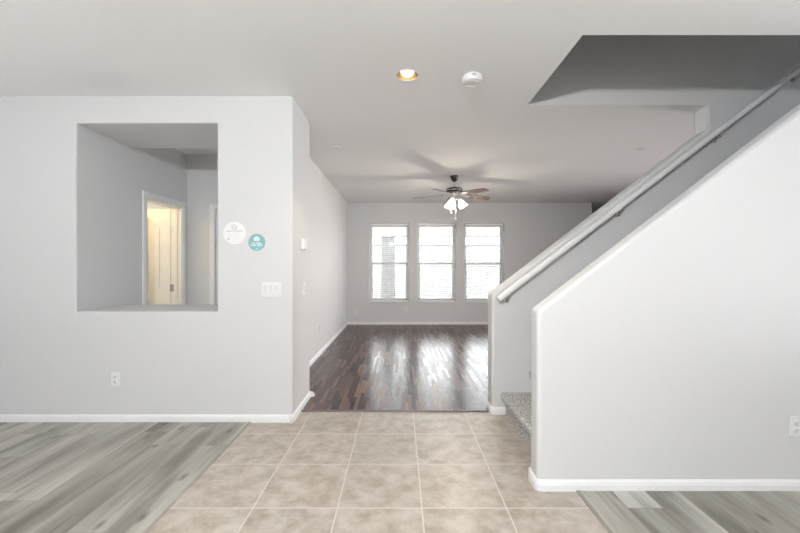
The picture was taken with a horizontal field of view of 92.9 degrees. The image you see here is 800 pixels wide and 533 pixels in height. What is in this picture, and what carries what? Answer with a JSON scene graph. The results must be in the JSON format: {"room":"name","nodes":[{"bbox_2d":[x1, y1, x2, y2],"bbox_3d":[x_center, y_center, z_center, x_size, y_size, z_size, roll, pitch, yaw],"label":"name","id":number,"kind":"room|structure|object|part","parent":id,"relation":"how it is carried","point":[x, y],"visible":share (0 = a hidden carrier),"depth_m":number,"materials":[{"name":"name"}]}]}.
{"room":"entrance hall","nodes":[
{"label":"entrance hall","id":0,"kind":"room"},
{"bbox_2d":[0,422,247,532],"bbox_3d":[-2.824,1.358,-0.425,3.153,0.124,7.350,0,0,0],"label":"floor","id":1,"kind":"structure","parent":0,"point":[56,477],"depth_m":2.41,"materials":[{"name":"grey laminate"}]},
{"bbox_2d":[0,96,308,413],"bbox_3d":[-2.650,-0.048,4.070,3.500,2.795,1.780,0,0,0],"label":"wall","id":2,"kind":"structure","parent":0,"point":[75,171],"depth_m":3.18,"materials":[{"name":"paint"}]},
{"bbox_2d":[111,372,119,385],"bbox_3d":[-2.377,0.942,3.175,0.073,0.117,0.010,0,0,0],"label":"wall outlet","id":3,"kind":"object","parent":2,"relation":"attached to","point":[115,376],"visible":1,"depth_m":3.17,"materials":[{"name":"white plastic"}]},
{"bbox_2d":[0,391,314,423],"bbox_3d":[-2.600,1.269,3.468,3.499,0.062,0.675,0,0,0],"label":"baseboard","id":4,"kind":"structure","parent":2,"relation":"attached to","point":[253,418],"depth_m":3.17,"materials":[{"name":"white wood"}]},
{"bbox_2d":[142,191,185,303],"bbox_3d":[-3.103,0.250,4.393,0.812,2.100,0.795,0,0,0],"label":"door","id":5,"kind":"structure","parent":2,"relation":"in","point":[163,230],"depth_m":4.71,"materials":[{"name":"paint"}]},
{"bbox_2d":[210,204,217,303],"bbox_3d":[-1.960,0.255,4.870,0.920,2.090,0.091,0,0,0],"label":"door","id":6,"kind":"structure","parent":2,"relation":"in","point":[213,207],"depth_m":4.82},
{"bbox_2d":[223,222,245,243],"bbox_3d":[-1.385,-0.280,3.179,0.190,0.190,0.003,0,0,0],"label":"round sticker","id":7,"kind":"object","parent":2,"relation":"attached to","point":[233,232],"visible":1,"depth_m":3.18,"materials":[{"name":"white paper"}]},
{"bbox_2d":[248,234,264,250],"bbox_3d":[-1.198,-0.203,3.178,0.144,0.144,0.003,0,0,0],"label":"round sticker","id":8,"kind":"object","parent":2,"relation":"attached to","point":[256,242],"visible":1,"depth_m":3.18,"materials":[{"name":"teal paper"}]},
{"bbox_2d":[261,283,280,296],"bbox_3d":[-1.078,0.196,3.174,0.165,0.117,0.013,0,0,0],"label":"light switch","id":9,"kind":"object","parent":2,"relation":"attached to","point":[267,289],"visible":1,"depth_m":3.17,"materials":[{"name":"white plastic"}]},
{"bbox_2d":[301,239,306,249],"bbox_3d":[-0.884,-0.205,3.500,0.033,0.096,0.104,0,0,0],"label":"thermostat","id":10,"kind":"object","parent":2,"relation":"attached to","point":[303,241],"visible":1,"depth_m":3.46,"materials":[{"name":"white plastic"}]},
{"bbox_2d":[303,282,305,294],"bbox_3d":[-0.894,0.205,3.570,0.013,0.117,0.073,0,0,0],"label":"light switch","id":11,"kind":"object","parent":2,"relation":"attached to","point":[304,283],"visible":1,"depth_m":3.55,"materials":[{"name":"white plastic"}]},
{"bbox_2d":[147,202,170,208],"bbox_3d":[-3.962,-0.048,5.825,2.277,2.795,0.150,0,0,0],"label":"wall","id":12,"kind":"structure","parent":0,"point":[149,205],"depth_m":5.75,"materials":[{"name":"paint"}]},
{"bbox_2d":[309,157,346,360],"bbox_3d":[-1.240,-0.048,6.205,0.120,2.795,4.930,0,0,0],"label":"wall","id":13,"kind":"structure","parent":0,"point":[327,207],"depth_m":6.02,"materials":[{"name":"paint"}]},
{"bbox_2d":[309,322,347,366],"bbox_3d":[-1.172,1.269,6.155,0.016,0.062,4.690,0,0,0],"label":"baseboard","id":14,"kind":"structure","parent":13,"relation":"attached to","point":[331,340],"depth_m":5.95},
{"bbox_2d":[146,412,607,532],"bbox_3d":[-1.986,1.360,0.550,6.028,0.120,9.300,0,0,0],"label":"floor tile","id":15,"kind":"structure","parent":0,"point":[319,472],"depth_m":2.27,"materials":[{"name":"beige tile"}]},
{"bbox_2d":[140,422,250,532],"bbox_3d":[-1.251,1.296,-0.417,0.022,0.009,7.165,0,0,0],"label":"trim","id":16,"kind":"structure","parent":15,"relation":"on","point":[221,451],"depth_m":2.25,"materials":[{"name":"grey wood"}]},
{"bbox_2d":[301,410,488,411],"bbox_3d":[-0.040,1.295,3.413,1.720,0.010,0.035,0,0,0],"label":"trim","id":17,"kind":"structure","parent":15,"relation":"on","point":[301,410],"depth_m":3.40,"materials":[{"name":"wood"}]},
{"bbox_2d":[501,371,530,448],"bbox_3d":[2.519,0.065,2.842,3.269,2.470,1.007,0,0,0],"label":"staircase","id":18,"kind":"structure","parent":15,"relation":"on","point":[517,405],"depth_m":3.02,"materials":[{"name":"carpet"}]},
{"bbox_2d":[576,490,613,532],"bbox_3d":[1.029,1.296,-0.902,0.022,0.009,6.195,0,0,0],"label":"trim","id":19,"kind":"structure","parent":15,"relation":"on","point":[579,492],"depth_m":2.00,"materials":[{"name":"grey wood"}]},
{"bbox_2d":[302,325,487,409],"bbox_3d":[2.977,1.358,6.856,8.447,0.124,6.888,0,0,0],"label":"floor","id":20,"kind":"structure","parent":0,"point":[365,367],"depth_m":4.78,"materials":[{"name":"brown wood"}]},
{"bbox_2d":[0,0,799,212],"bbox_3d":[1.100,-1.565,3.100,12.400,0.280,14.600,0,0,0],"label":"ceiling","id":21,"kind":"structure","parent":0,"point":[399,141],"depth_m":2.76,"materials":[{"name":"paint"}]},
{"bbox_2d":[395,69,419,80],"bbox_3d":[0.055,-1.474,2.830,0.182,0.115,0.182,0,0,0],"label":"recessed light","id":22,"kind":"object","parent":21,"relation":"in","point":[404,74],"visible":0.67,"depth_m":2.85,"materials":[{"name":"white plastic"}]},
{"bbox_3d":[0.055,-1.471,2.830,0.098,0.108,0.098,0,0,0],"label":"bulb","id":23,"kind":"part","parent":22,"relation":"part of","materials":[{"name":"white glass"}]},
{"bbox_2d":[413,175,491,219],"bbox_3d":[0.849,-1.075,6.027,1.267,0.700,1.226,0,0,0],"label":"ceiling fan","id":24,"kind":"object","parent":21,"relation":"hanging from","point":[450,203],"visible":1,"depth_m":5.92,"materials":[{"name":"brown metal"}]},
{"bbox_3d":[0.788,-0.985,5.860,0.144,0.165,0.148,0,0,0],"label":"lamp shade","id":25,"kind":"part","parent":24,"relation":"part of","materials":[{"name":"white glass"}]},
{"bbox_3d":[0.988,-0.985,5.985,0.152,0.165,0.146,0,0,0],"label":"lamp shade","id":26,"kind":"part","parent":24,"relation":"part of","materials":[{"name":"white glass"}]},
{"bbox_3d":[1.114,-1.117,5.647,0.134,0.053,0.475,0,0,-39],"label":"blade","id":27,"kind":"part","parent":24,"relation":"part of","materials":[{"name":"brown wood"}]},
{"bbox_3d":[1.252,-1.117,6.123,0.475,0.053,0.134,0,0,-21],"label":"blade","id":28,"kind":"part","parent":24,"relation":"part of","materials":[{"name":"brown wood"}]},
{"bbox_2d":[462,72,481,86],"bbox_3d":[0.540,-1.393,2.839,0.150,0.064,0.152,0,0,0],"label":"smoke detector","id":29,"kind":"object","parent":21,"relation":"attached to","point":[470,79],"visible":1,"depth_m":2.79,"materials":[{"name":"white plastic"}]},
{"bbox_2d":[347,203,591,321],"bbox_3d":[1.490,-0.048,8.585,5.600,2.795,0.170,0,0,0],"label":"wall","id":30,"kind":"structure","parent":0,"point":[529,229],"depth_m":8.50,"materials":[{"name":"paint"}]},
{"bbox_2d":[368,224,409,302],"bbox_3d":[-0.245,-0.079,8.564,0.930,1.773,0.172,0,0,0],"label":"window","id":31,"kind":"structure","parent":30,"relation":"in","point":[370,227],"depth_m":8.59,"materials":[{"name":"plastic"}]},
{"bbox_2d":[370,224,407,300],"bbox_3d":[-0.245,-0.089,8.545,0.866,1.747,0.070,0,0,0],"label":"window blind","id":32,"kind":"object","parent":31,"relation":"attached to","point":[372,225],"visible":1,"depth_m":8.53,"materials":[{"name":"grey plastic"}]},
{"bbox_3d":[-0.245,0.774,8.552,0.858,0.020,0.050,0,0,0],"label":"rail","id":33,"kind":"part","parent":32,"relation":"part of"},
{"bbox_3d":[-0.245,0.798,8.534,0.930,0.020,0.112,0,0,0],"label":"sill","id":34,"kind":"part","parent":31,"relation":"part of","materials":[{"name":"white wood"}]},
{"bbox_3d":[-0.245,-0.492,8.636,0.820,0.875,0.023,0,0,0],"label":"sash","id":35,"kind":"part","parent":31,"relation":"part of","materials":[{"name":"glass"}]},
{"bbox_3d":[-0.245,0.327,8.613,0.820,0.847,0.025,0,0,0],"label":"sash","id":36,"kind":"part","parent":31,"relation":"part of","materials":[{"name":"glass"}]},
{"bbox_2d":[348,322,487,324],"bbox_3d":[1.555,1.269,8.492,5.470,0.062,0.016,0,0,0],"label":"baseboard","id":37,"kind":"structure","parent":30,"relation":"attached to","point":[349,323],"depth_m":8.48,"materials":[{"name":"white wood"}]},
{"bbox_2d":[416,226,456,302],"bbox_3d":[0.815,-0.079,8.564,0.910,1.773,0.172,0,0,0],"label":"window","id":38,"kind":"structure","parent":30,"relation":"in","point":[453,227],"depth_m":8.60,"materials":[{"name":"plastic"}]},
{"bbox_2d":[417,224,454,300],"bbox_3d":[0.815,-0.089,8.545,0.846,1.747,0.070,0,0,0],"label":"window blind","id":39,"kind":"object","parent":38,"relation":"attached to","point":[417,224],"visible":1,"depth_m":8.53,"materials":[{"name":"grey plastic"}]},
{"bbox_3d":[0.815,0.774,8.552,0.838,0.020,0.050,0,0,0],"label":"rail","id":40,"kind":"part","parent":39,"relation":"part of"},
{"bbox_3d":[0.815,-0.492,8.636,0.800,0.875,0.023,0,0,0],"label":"sash","id":41,"kind":"part","parent":38,"relation":"part of","materials":[{"name":"glass"}]},
{"bbox_3d":[0.815,0.327,8.613,0.800,0.847,0.025,0,0,0],"label":"sash","id":42,"kind":"part","parent":38,"relation":"part of","materials":[{"name":"glass"}]},
{"bbox_3d":[0.815,0.798,8.534,0.910,0.020,0.112,0,0,0],"label":"sill","id":43,"kind":"part","parent":38,"relation":"part of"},
{"bbox_2d":[463,226,502,302],"bbox_3d":[1.880,-0.079,8.564,0.930,1.773,0.172,0,0,0],"label":"window","id":44,"kind":"structure","parent":30,"relation":"in","point":[501,227],"depth_m":8.59,"materials":[{"name":"plastic"}]},
{"bbox_3d":[1.880,0.798,8.534,0.930,0.020,0.112,0,0,0],"label":"sill","id":45,"kind":"part","parent":44,"relation":"part of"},
{"bbox_3d":[1.880,-0.492,8.636,0.820,0.875,0.023,0,0,0],"label":"sash","id":46,"kind":"part","parent":44,"relation":"part of","materials":[{"name":"glass"}]},
{"bbox_3d":[1.880,0.327,8.613,0.820,0.847,0.025,0,0,0],"label":"sash","id":47,"kind":"part","parent":44,"relation":"part of","materials":[{"name":"glass"}]},
{"bbox_2d":[464,224,502,300],"bbox_3d":[1.880,-0.089,8.545,0.866,1.747,0.070,0,0,0],"label":"window blind","id":48,"kind":"object","parent":44,"relation":"attached to","point":[469,225],"visible":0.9,"depth_m":8.54,"materials":[{"name":"grey plastic"}]},
{"bbox_2d":[488,35,799,406],"bbox_3d":[3.280,-1.325,3.435,4.940,5.350,0.170,0,0,0],"label":"wall","id":49,"kind":"structure","parent":0,"point":[723,73],"depth_m":3.35,"materials":[{"name":"paint"}]},
{"bbox_2d":[486,400,505,414],"bbox_3d":[1.897,1.269,3.453,2.206,0.062,0.238,0,0,0],"label":"baseboard","id":50,"kind":"structure","parent":49,"relation":"attached to","point":[492,410],"depth_m":3.34,"materials":[{"name":"white wood"}]},
{"bbox_2d":[497,65,799,301],"bbox_3d":[3.075,-1.416,3.299,4.479,3.466,0.101,0,0,0],"label":"handrail","id":51,"kind":"object","parent":49,"relation":"attached to","point":[615,210],"visible":1,"depth_m":3.25,"materials":[{"name":"white wood"}]},
{"bbox_2d":[531,103,799,478],"bbox_3d":[2.600,-0.048,2.272,3.600,2.795,0.125,0,0,0],"label":"wall","id":52,"kind":"structure","parent":0,"point":[674,353],"depth_m":2.21,"materials":[{"name":"paint"}]},
{"bbox_2d":[528,466,799,491],"bbox_3d":[2.542,1.269,2.290,3.516,0.062,0.192,0,0,0],"label":"baseboard","id":53,"kind":"structure","parent":52,"relation":"attached to","point":[543,485],"depth_m":2.20,"materials":[{"name":"white wood"}]},
{"bbox_2d":[789,416,799,435],"bbox_3d":[2.300,0.928,2.205,0.073,0.117,0.010,0,0,0],"label":"wall outlet","id":54,"kind":"object","parent":52,"relation":"attached to","point":[794,421],"visible":1,"depth_m":2.20,"materials":[{"name":"white plastic"}]},
{"bbox_2d":[794,420,799,425],"bbox_3d":[2.300,0.907,2.205,0.034,0.034,0.010,0,0,0],"label":"receptacle","id":55,"kind":"object","parent":54,"relation":"attached to","point":[796,422],"depth_m":2.20,"materials":[{"name":"white plastic"}]},
{"bbox_2d":[794,427,799,432],"bbox_3d":[2.300,0.949,2.205,0.034,0.034,0.010,0,0,0],"label":"receptacle","id":56,"kind":"object","parent":54,"relation":"attached to","point":[796,429],"depth_m":2.20,"materials":[{"name":"white plastic"}]},
{"bbox_2d":[581,491,799,532],"bbox_3d":[2.714,1.358,-0.850,3.372,0.124,6.500,0,0,0],"label":"floor","id":57,"kind":"structure","parent":0,"point":[622,511],"depth_m":2.01,"materials":[{"name":"grey wood"}]},
{"label":"outside","id":58,"kind":"structure","parent":0,"visible":0},
{"bbox_2d":[373,297,487,297],"bbox_3d":[1.500,1.455,15.340,21.000,0.190,13.320,0,0,0],"label":"ground","id":59,"kind":"structure","parent":58,"point":[373,297],"depth_m":16.67,"materials":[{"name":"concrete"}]},
{"bbox_2d":[381,236,394,297],"bbox_3d":[-0.345,0.245,11.185,0.470,2.230,0.450,0,0,0],"label":"porch post","id":60,"kind":"object","parent":59,"relation":"on","point":[387,242],"visible":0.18,"depth_m":11.00,"materials":[{"name":"paint"}]},
{"bbox_2d":[373,227,499,237],"bbox_3d":[1.000,-1.035,11.185,14.000,0.330,0.470,0,0,0],"label":"beam","id":61,"kind":"structure","parent":60,"relation":"on","point":[398,232],"depth_m":10.95,"materials":[{"name":"paint"}]},
{"bbox_2d":[372,244,499,296],"bbox_3d":[1.500,0.170,17.100,21.000,2.380,0.260,0,0,0],"label":"wall","id":62,"kind":"structure","parent":59,"relation":"on","point":[427,252],"depth_m":17.00,"materials":[{"name":"white"}]}
]}

